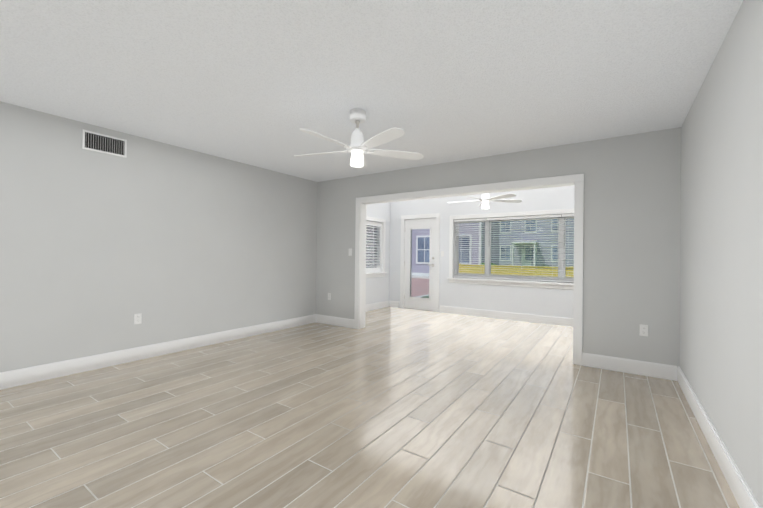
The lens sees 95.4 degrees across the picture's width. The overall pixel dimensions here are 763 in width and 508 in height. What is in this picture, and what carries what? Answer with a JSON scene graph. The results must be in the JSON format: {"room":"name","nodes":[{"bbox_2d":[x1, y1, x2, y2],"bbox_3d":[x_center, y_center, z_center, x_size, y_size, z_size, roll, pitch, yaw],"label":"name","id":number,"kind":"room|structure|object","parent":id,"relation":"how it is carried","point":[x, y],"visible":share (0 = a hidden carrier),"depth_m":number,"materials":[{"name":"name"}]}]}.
{"room":"empty living room","nodes":[
{"label":"empty living room","id":0,"kind":"room"},
{"bbox_2d":[0,101,389,371],"bbox_3d":[-2.583,-0.060,4.040,0.150,2.440,9.650,0,0,34],"label":"wall","id":1,"kind":"structure","parent":0,"point":[99,250],"depth_m":3.78,"materials":[{"name":"grey paint"}]},
{"bbox_2d":[82,129,126,157],"bbox_3d":[-2.816,-1.120,3.540,0.010,0.190,0.370,0,0,34],"label":"air vent","id":2,"kind":"object","parent":1,"relation":"in","point":[102,143],"visible":1,"depth_m":3.53,"materials":[{"name":"white metal"}]},
{"bbox_2d":[134,313,141,323],"bbox_3d":[-2.660,0.708,3.793,0.010,0.115,0.070,0,0,34],"label":"electrical outlet","id":3,"kind":"object","parent":1,"relation":"attached to","point":[138,318],"visible":1,"depth_m":3.79,"materials":[{"name":"white plastic"}]},
{"bbox_2d":[0,314,315,388],"bbox_3d":[-3.143,1.079,3.080,0.016,0.140,7.155,0,0,34],"label":"baseboard","id":4,"kind":"structure","parent":1,"relation":"attached to","point":[12,378],"depth_m":3.74,"materials":[{"name":"white wood"}]},
{"bbox_2d":[366,216,385,271],"bbox_3d":[-0.406,-0.194,7.230,0.166,1.185,1.520,0,0,34],"label":"sunroom window","id":5,"kind":"structure","parent":1,"relation":"in","point":[372,245],"depth_m":7.73,"materials":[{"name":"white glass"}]},
{"bbox_2d":[366,221,381,272],"bbox_3d":[-0.388,-0.157,7.217,0.065,1.094,1.358,0,0,34],"label":"window shutters","id":6,"kind":"object","parent":5,"relation":"attached to","point":[376,268],"visible":0.27,"depth_m":7.55,"materials":[{"name":"white plastic"}]},
{"bbox_2d":[366,272,386,277],"bbox_3d":[-0.368,0.446,7.196,0.120,0.102,1.580,0,0,34],"label":"window sill","id":7,"kind":"structure","parent":1,"relation":"attached to","point":[374,274],"depth_m":7.48,"materials":[{"name":"white wood"}]},
{"bbox_2d":[365,301,389,311],"bbox_3d":[-0.435,1.127,7.073,0.016,0.140,2.195,0,0,34],"label":"baseboard","id":8,"kind":"structure","parent":1,"relation":"attached to","point":[379,305],"depth_m":7.57,"materials":[{"name":"white wood"}]},
{"bbox_2d":[0,307,739,507],"bbox_3d":[-0.563,1.236,2.594,5.634,0.120,10.050,0,0,34],"label":"floor","id":9,"kind":"structure","parent":0,"point":[390,407],"depth_m":2.35,"materials":[{"name":"beige tile"}]},
{"bbox_2d":[0,0,742,181],"bbox_3d":[-1.214,-1.351,1.602,5.634,0.150,7.625,0,0,34],"label":"ceiling","id":10,"kind":"structure","parent":0,"point":[259,83],"depth_m":2.39,"materials":[{"name":"white paint"}]},
{"bbox_2d":[294,108,423,168],"bbox_3d":[-0.250,-1.018,3.029,1.217,0.480,1.175,0,0,34],"label":"fan","id":11,"kind":"object","parent":10,"relation":"hanging from","point":[358,148],"visible":1,"depth_m":3.02,"materials":[{"name":"white plastic"}]},
{"bbox_2d":[389,185,573,317],"bbox_3d":[2.230,0.006,6.697,5.134,2.440,0.150,0,0,34],"label":"wall","id":12,"kind":"structure","parent":0,"point":[554,302],"depth_m":6.77,"materials":[{"name":"white paint"}]},
{"bbox_2d":[404,218,435,310],"bbox_3d":[0.831,0.217,7.568,0.767,1.966,0.110,0,0,34],"label":"door leaf","id":13,"kind":"structure","parent":12,"relation":"in","point":[424,303],"depth_m":7.58,"materials":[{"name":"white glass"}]},
{"bbox_2d":[400,213,439,311],"bbox_3d":[0.864,0.178,7.610,0.946,2.073,0.168,0,0,34],"label":"door frame","id":14,"kind":"structure","parent":12,"relation":"attached to","point":[402,257],"depth_m":7.53,"materials":[{"name":"white wood"}]},
{"bbox_2d":[440,305,572,326],"bbox_3d":[2.695,1.159,6.266,3.564,0.140,0.016,0,0,34],"label":"baseboard","id":15,"kind":"structure","parent":12,"relation":"attached to","point":[561,321],"depth_m":6.47,"materials":[{"name":"white wood"}]},
{"bbox_2d":[447,277,573,288],"bbox_3d":[2.570,0.545,6.380,2.880,0.102,0.118,0,0,34],"label":"window sill","id":16,"kind":"structure","parent":12,"relation":"attached to","point":[557,285],"depth_m":6.43,"materials":[{"name":"white wood"}]},
{"bbox_2d":[449,209,573,282],"bbox_3d":[2.609,-0.139,6.429,2.820,1.275,0.166,0,0,34],"label":"sunroom window","id":17,"kind":"structure","parent":12,"relation":"in","point":[488,266],"depth_m":6.61,"materials":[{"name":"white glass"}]},
{"bbox_2d":[454,218,486,277],"bbox_3d":[1.769,-0.115,6.954,0.667,1.170,0.065,0,0,34],"label":"window blind","id":18,"kind":"object","parent":17,"relation":"attached to","point":[467,221],"visible":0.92,"depth_m":6.95,"materials":[{"name":"white plastic"}]},
{"bbox_2d":[487,214,560,281],"bbox_3d":[2.588,-0.108,6.399,1.287,1.170,0.065,0,0,34],"label":"window blind","id":19,"kind":"object","parent":17,"relation":"attached to","point":[522,222],"visible":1,"depth_m":6.37,"materials":[{"name":"white plastic"}]},
{"bbox_2d":[561,214,573,281],"bbox_3d":[3.407,-0.102,5.844,0.668,1.170,0.065,0,0,34],"label":"window blind","id":20,"kind":"object","parent":17,"relation":"attached to","point":[568,215],"visible":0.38,"depth_m":5.98,"materials":[{"name":"white plastic"}]},
{"bbox_2d":[316,127,680,366],"bbox_3d":[0.914,-0.018,4.756,4.834,2.440,0.150,0,0,34],"label":"wall","id":21,"kind":"structure","parent":0,"point":[631,232],"depth_m":3.67,"materials":[{"name":"grey paint"}]},
{"bbox_2d":[316,314,353,327],"bbox_3d":[-0.776,1.118,5.787,0.835,0.140,0.016,0,0,34],"label":"baseboard","id":22,"kind":"structure","parent":21,"relation":"attached to","point":[344,322],"depth_m":5.77,"materials":[{"name":"white wood"}]},
{"bbox_2d":[354,174,583,364],"bbox_3d":[0.935,0.158,4.739,3.160,2.090,0.186,0,0,34],"label":"door frame","id":23,"kind":"structure","parent":21,"relation":"attached to","point":[576,181],"depth_m":4.33,"materials":[{"name":"white wood"}]},
{"bbox_2d":[582,352,675,380],"bbox_3d":[2.505,1.145,3.562,0.775,0.140,0.016,0,0,34],"label":"baseboard","id":24,"kind":"structure","parent":21,"relation":"attached to","point":[657,370],"depth_m":3.53,"materials":[{"name":"white wood"}]},
{"bbox_2d":[640,324,647,335],"bbox_3d":[2.634,0.766,3.484,0.070,0.115,0.010,0,0,34],"label":"electrical outlet","id":25,"kind":"object","parent":21,"relation":"attached to","point":[643,330],"visible":1,"depth_m":3.48,"materials":[{"name":"white plastic"}]},
{"bbox_2d":[459,264,573,277],"bbox_3d":[7.650,0.919,9.306,11.900,1.060,0.150,0,0,34],"label":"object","id":26,"kind":"structure","parent":0,"point":[515,268],"depth_m":11.39,"materials":[{"name":"beige plant"}]},
{"bbox_2d":[679,0,762,507],"bbox_3d":[0.926,-0.037,0.334,0.150,2.440,7.455,0,0,34],"label":"wall","id":27,"kind":"structure","parent":0,"point":[721,299],"depth_m":1.89,"materials":[{"name":"grey paint"}]},
{"bbox_2d":[676,366,760,507],"bbox_3d":[0.845,1.112,0.376,0.016,0.140,7.155,0,0,34],"label":"baseboard","id":28,"kind":"structure","parent":27,"relation":"attached to","point":[743,494],"depth_m":1.96,"materials":[{"name":"white wood"}]},
{"bbox_3d":[1.690,-1.299,5.885,5.634,0.150,2.725,0,0,34],"label":"ceiling","id":29,"kind":"structure","parent":0,"visible":0},
{"bbox_2d":[448,193,521,208],"bbox_3d":[1.661,-0.985,5.714,1.187,0.480,1.213,0,0,34],"label":"ceiling fan","id":30,"kind":"object","parent":29,"relation":"hanging from","point":[484,200],"visible":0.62,"depth_m":5.66,"materials":[{"name":"white plastic"}]},
{"label":"outside","id":31,"kind":"structure","parent":0,"visible":0},
{"bbox_3d":[22.904,1.919,42.859,130.000,0.300,82.950,0,0,34],"label":"lawn","id":32,"kind":"structure","parent":31,"visible":0},
{"bbox_2d":[411,275,428,297],"bbox_3d":[-6.313,1.276,19.723,27.600,0.120,11.849,0,0,34],"label":"path","id":33,"kind":"structure","parent":32,"relation":"on","point":[421,289],"depth_m":14.64,"materials":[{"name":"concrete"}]},
{"bbox_2d":[411,222,499,275],"bbox_3d":[-0.021,-3.069,25.206,16.600,9.000,4.800,0,0,34],"label":"building","id":34,"kind":"structure","parent":32,"relation":"on","point":[464,256],"depth_m":20.85,"materials":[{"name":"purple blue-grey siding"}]},
{"bbox_2d":[499,218,573,266],"bbox_3d":[20.003,-2.377,39.954,81.200,8.200,12.100,0,0,34],"label":"building","id":35,"kind":"structure","parent":32,"relation":"on","point":[520,251],"depth_m":36.90,"materials":[{"name":"grey"}]}
]}

